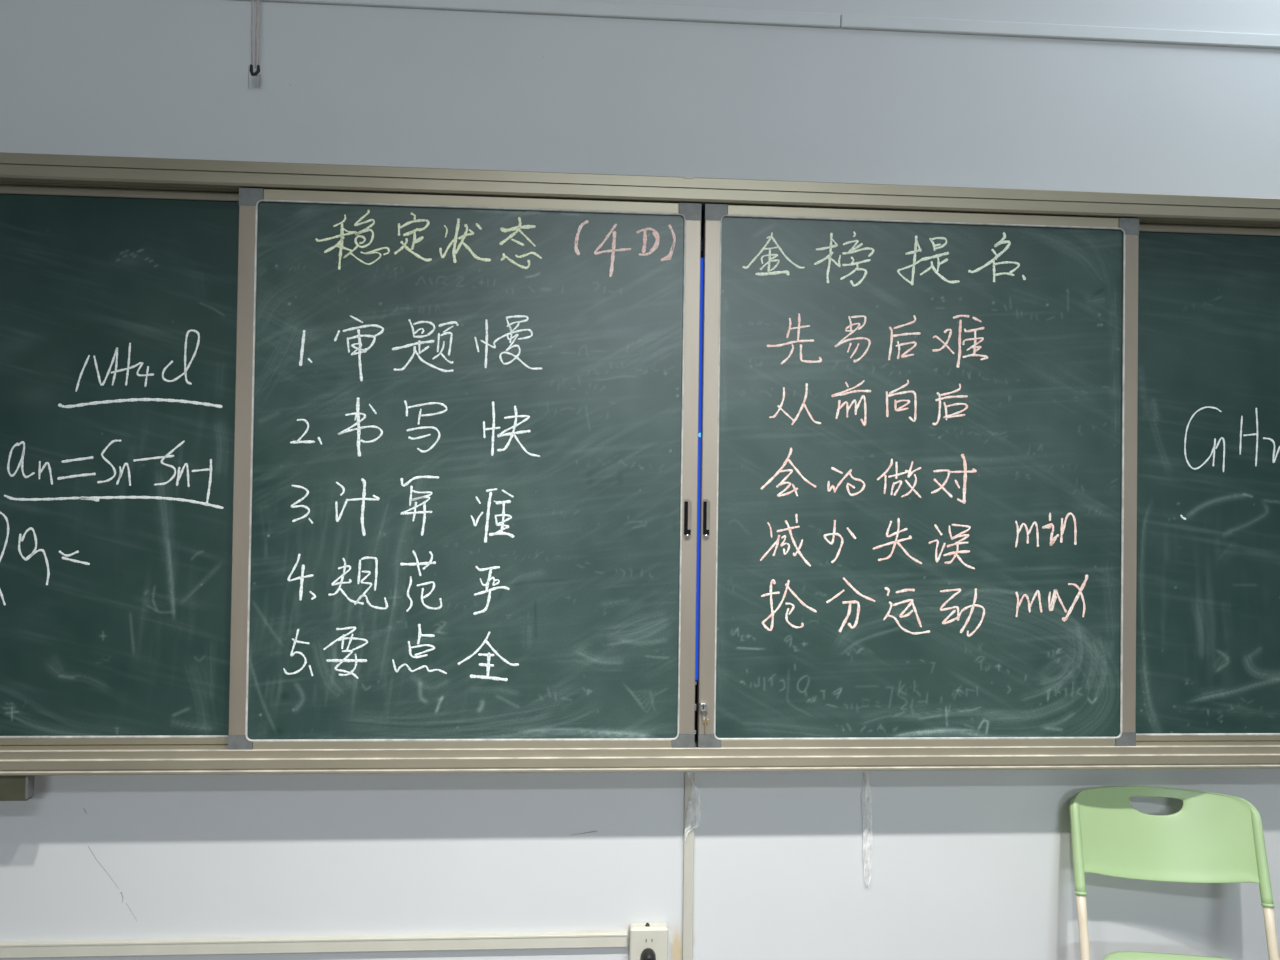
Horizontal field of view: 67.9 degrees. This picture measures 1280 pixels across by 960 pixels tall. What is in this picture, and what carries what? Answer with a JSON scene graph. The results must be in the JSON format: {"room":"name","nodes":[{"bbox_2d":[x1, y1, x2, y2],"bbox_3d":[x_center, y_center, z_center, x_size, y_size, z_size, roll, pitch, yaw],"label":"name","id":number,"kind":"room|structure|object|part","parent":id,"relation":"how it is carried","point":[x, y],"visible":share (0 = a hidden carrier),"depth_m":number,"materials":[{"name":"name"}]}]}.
{"room":"school classroom","nodes":[
{"label":"school classroom","id":0,"kind":"room"},
{"bbox_2d":[0,0,1279,959],"bbox_3d":[0.457,-0.231,2.233,7.600,3.300,0.150,1,-1,-4],"label":"wall","id":1,"kind":"structure","parent":0,"point":[967,864],"depth_m":2.13,"materials":[{"name":"white paint"}]},
{"bbox_2d":[0,931,627,957],"bbox_3d":[-1.677,0.992,1.992,3.306,0.030,0.016,1,-1,-4],"label":"cable trunking","id":2,"kind":"object","parent":1,"relation":"attached to","point":[488,941],"visible":1,"depth_m":2.05,"materials":[{"name":"beige plastic"}]},
{"bbox_2d":[0,152,1279,227],"bbox_3d":[0.127,-0.619,2.081,3.830,0.052,0.121,1,-1,-4],"label":"rail","id":3,"kind":"object","parent":1,"relation":"attached to","point":[26,169],"visible":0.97,"depth_m":2.01,"materials":[{"name":"beige metal"}]},
{"bbox_2d":[0,737,1279,800],"bbox_3d":[0.110,0.618,2.061,3.830,0.100,0.124,1,-1,-4],"label":"rail","id":4,"kind":"object","parent":1,"relation":"attached to","point":[15,760],"depth_m":1.99,"materials":[{"name":"beige metal"}]},
{"bbox_3d":[-1.316,0.620,1.922,0.161,0.052,0.025,1,-1,-4],"label":"bracket","id":5,"kind":"part","parent":4,"relation":"part of","materials":[{"name":"beige metal"}]},
{"bbox_2d":[0,185,238,744],"bbox_3d":[-1.279,-0.032,1.981,1.028,1.161,0.027,1,-1,-4],"label":"chalkboard","id":6,"kind":"object","parent":4,"relation":"on","point":[118,307],"visible":0.94,"depth_m":1.99,"materials":[{"name":"green metal"}]},
{"bbox_3d":[-1.287,0.540,1.973,0.940,0.016,0.026,1,-1,-4],"label":"frame","id":7,"kind":"part","parent":6,"relation":"part of","materials":[{"name":"beige metal"}]},
{"bbox_3d":[-1.271,-0.605,1.989,0.940,0.015,0.026,1,-1,-4],"label":"frame","id":8,"kind":"part","parent":6,"relation":"part of","materials":[{"name":"beige metal"}]},
{"bbox_2d":[228,188,700,749],"bbox_3d":[-0.356,-0.018,2.001,0.967,1.160,0.031,1,-1,-4],"label":"chalkboard","id":9,"kind":"object","parent":4,"relation":"on","point":[465,485],"visible":1,"depth_m":2.00,"materials":[{"name":"green metal"}]},
{"bbox_3d":[-0.822,0.540,1.964,0.049,0.032,0.027,1,-1,-4],"label":"frame corner","id":10,"kind":"part","parent":9,"relation":"part of","materials":[{"name":"grey plastic"}]},
{"bbox_3d":[-0.821,-0.024,1.972,0.035,1.104,0.026,1,-1,-4],"label":"frame","id":11,"kind":"part","parent":9,"relation":"part of","materials":[{"name":"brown metal"}]},
{"bbox_3d":[-0.806,-0.586,1.981,0.049,0.036,0.027,1,-1,-4],"label":"frame corner","id":12,"kind":"part","parent":9,"relation":"part of","materials":[{"name":"grey plastic"}]},
{"bbox_3d":[-0.365,0.553,1.995,0.867,0.019,0.026,1,-1,-4],"label":"frame","id":13,"kind":"part","parent":9,"relation":"part of","materials":[{"name":"beige metal"}]},
{"bbox_3d":[-0.350,-0.586,2.011,0.867,0.023,0.026,1,-1,-4],"label":"frame","id":14,"kind":"part","parent":9,"relation":"part of","materials":[{"name":"beige metal"}]},
{"bbox_3d":[0.091,0.553,2.025,0.048,0.032,0.027,1,-1,-4],"label":"frame corner","id":15,"kind":"part","parent":9,"relation":"part of","materials":[{"name":"grey plastic"}]},
{"bbox_3d":[0.101,0.084,2.020,0.017,0.087,0.006,1,-1,-4],"label":"pull handle","id":16,"kind":"part","parent":9,"relation":"part of","materials":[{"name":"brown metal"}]},
{"bbox_3d":[0.106,-0.011,2.034,0.034,1.104,0.026,1,-1,-4],"label":"frame","id":17,"kind":"part","parent":9,"relation":"part of","materials":[{"name":"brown metal"}]},
{"bbox_3d":[0.106,-0.573,2.041,0.048,0.036,0.027,1,-1,-4],"label":"frame corner","id":18,"kind":"part","parent":9,"relation":"part of","materials":[{"name":"grey plastic"}]},
{"bbox_2d":[862,772,872,885],"bbox_3d":[0.511,0.787,2.140,0.027,0.258,0.008,1,-1,-4],"label":"strip","id":19,"kind":"object","parent":4,"relation":"hanging from","point":[867,794],"visible":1,"depth_m":2.14,"materials":[{"name":"white"}]},
{"bbox_2d":[697,204,1138,747],"bbox_3d":[0.611,-0.003,2.062,0.964,1.160,0.038,1,-1,-4],"label":"chalkboard","id":20,"kind":"object","parent":4,"relation":"on","point":[918,465],"visible":1,"depth_m":2.06,"materials":[{"name":"green metal"}]},
{"bbox_3d":[0.141,0.084,2.023,0.016,0.087,0.006,1,-1,-4],"label":"pull handle","id":21,"kind":"part","parent":20,"relation":"part of","materials":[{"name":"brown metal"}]},
{"bbox_3d":[0.148,-0.010,2.037,0.034,1.104,0.026,1,-1,-4],"label":"frame","id":22,"kind":"part","parent":20,"relation":"part of","materials":[{"name":"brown metal"}]},
{"bbox_3d":[0.147,0.554,2.029,0.048,0.032,0.027,1,-1,-4],"label":"frame corner","id":23,"kind":"part","parent":20,"relation":"part of","materials":[{"name":"grey plastic"}]},
{"bbox_3d":[0.162,-0.572,2.045,0.048,0.035,0.027,1,-1,-4],"label":"frame corner","id":24,"kind":"part","parent":20,"relation":"part of","materials":[{"name":"grey plastic"}]},
{"bbox_3d":[0.604,0.568,2.059,0.870,0.019,0.026,1,-1,-4],"label":"frame","id":25,"kind":"part","parent":20,"relation":"part of","materials":[{"name":"beige metal"}]},
{"bbox_3d":[0.620,-0.572,2.076,0.870,0.022,0.026,1,-1,-4],"label":"frame","id":26,"kind":"part","parent":20,"relation":"part of","materials":[{"name":"beige metal"}]},
{"bbox_3d":[1.061,0.568,2.089,0.046,0.032,0.027,1,-1,-4],"label":"frame corner","id":27,"kind":"part","parent":20,"relation":"part of","materials":[{"name":"grey plastic"}]},
{"bbox_3d":[1.077,-0.559,2.106,0.046,0.035,0.027,1,-1,-4],"label":"frame corner","id":28,"kind":"part","parent":20,"relation":"part of","materials":[{"name":"grey plastic"}]},
{"bbox_3d":[1.076,0.004,2.098,0.032,1.104,0.026,1,-1,-4],"label":"frame","id":29,"kind":"part","parent":20,"relation":"part of","materials":[{"name":"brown metal"}]},
{"bbox_2d":[1136,223,1279,740],"bbox_3d":[1.521,0.009,2.167,1.016,1.161,0.027,1,-1,-4],"label":"chalkboard","id":30,"kind":"object","parent":4,"relation":"on","point":[1208,581],"visible":0.84,"depth_m":2.14,"materials":[{"name":"green metal"}]},
{"bbox_3d":[1.513,0.582,2.159,0.928,0.014,0.026,1,-1,-4],"label":"frame","id":31,"kind":"part","parent":30,"relation":"part of","materials":[{"name":"beige metal"}]},
{"bbox_3d":[1.529,-0.564,2.175,0.928,0.015,0.026,1,-1,-4],"label":"frame","id":32,"kind":"part","parent":30,"relation":"part of","materials":[{"name":"beige metal"}]},
{"bbox_2d":[629,923,668,959],"bbox_3d":[0.019,1.025,2.094,0.084,0.086,0.037,1,-1,-4],"label":"wall socket","id":33,"kind":"object","parent":1,"relation":"attached to","point":[655,936],"visible":0.84,"depth_m":2.08,"materials":[{"name":"beige plastic"}]},
{"bbox_2d":[641,948,655,959],"bbox_3d":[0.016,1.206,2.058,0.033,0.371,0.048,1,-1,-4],"label":"plug","id":34,"kind":"object","parent":33,"relation":"attached to","point":[648,953],"visible":1,"depth_m":2.06,"materials":[{"name":"black plastic"}]},
{"bbox_2d":[682,772,700,959],"bbox_3d":[0.113,1.000,2.107,0.036,0.786,0.023,1,-1,-4],"label":"cable trunking","id":35,"kind":"object","parent":1,"relation":"attached to","point":[688,858],"depth_m":2.11,"materials":[{"name":"white plastic"}]},
{"bbox_3d":[0.117,0.725,2.103,0.036,0.156,0.008,1,-1,-4],"label":"film strip","id":36,"kind":"part","parent":35,"relation":"part of","materials":[{"name":"clear plastic"}]},
{"bbox_2d":[695,213,703,736],"bbox_3d":[0.111,-0.013,2.102,1.700,1.150,0.055,1,-1,-4],"label":"display","id":37,"kind":"object","parent":1,"relation":"attached to","point":[702,214],"visible":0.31,"depth_m":2.08,"materials":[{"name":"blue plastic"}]},
{"bbox_2d":[250,0,1279,48],"bbox_3d":[0.473,-1.046,2.166,7.560,0.030,0.010,1,-1,-4],"label":"cable trunking","id":38,"kind":"object","parent":1,"relation":"attached to","point":[550,7],"visible":1,"depth_m":2.16,"materials":[{"name":"white plastic"}]},
{"bbox_3d":[0.745,1.404,-2.480,7.600,0.100,9.550,1,-1,-4],"label":"floor","id":39,"kind":"structure","parent":0,"visible":0},
{"bbox_2d":[1070,786,1279,959],"bbox_3d":[1.129,1.057,1.905,0.405,0.735,0.494,1,-1,7],"label":"folding chair","id":40,"kind":"object","parent":39,"relation":"on","point":[1214,837],"visible":1,"depth_m":2.10,"materials":[{"name":"green plastic"}]},
{"bbox_3d":[0.946,1.146,1.978,0.020,0.536,0.212,1,-1,7],"label":"leg","id":41,"kind":"part","parent":40,"relation":"part of","materials":[{"name":"beige metal"}]},
{"bbox_3d":[1.122,1.025,1.847,0.348,0.031,0.376,1,-1,7],"label":"seat","id":42,"kind":"part","parent":40,"relation":"part of","materials":[{"name":"green plastic"}]},
{"bbox_3d":[1.158,0.789,2.104,0.392,0.193,0.102,1,-1,7],"label":"backrest","id":43,"kind":"part","parent":40,"relation":"part of","materials":[{"name":"green plastic"}]},
{"bbox_3d":[1.323,1.150,1.930,0.020,0.536,0.212,1,-1,7],"label":"leg","id":44,"kind":"part","parent":40,"relation":"part of","materials":[{"name":"beige metal"}]},
{"bbox_3d":[0.792,-1.995,-2.431,7.600,0.100,9.550,1,-1,-4],"label":"ceiling","id":45,"kind":"structure","parent":0,"visible":0},
{"bbox_2d":[248,0,259,87],"bbox_3d":[-0.827,-1.379,2.059,0.025,1.046,0.059,1,-1,-22],"label":"pull cord","id":46,"kind":"object","parent":45,"relation":"hanging from","point":[255,73],"visible":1,"depth_m":2.03,"materials":[{"name":"black plastic"}]},
{"bbox_3d":[-0.824,-1.391,2.039,0.005,1.021,0.003,1,-1,-4],"label":"cord","id":47,"kind":"part","parent":46,"relation":"part of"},
{"bbox_3d":[-0.815,-1.391,2.040,0.006,1.020,0.003,1,-1,-4],"label":"cord","id":48,"kind":"part","parent":46,"relation":"part of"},
{"bbox_3d":[-0.810,-1.391,2.040,0.004,1.020,0.002,1,-1,-4],"label":"cord","id":49,"kind":"part","parent":46,"relation":"part of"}
]}

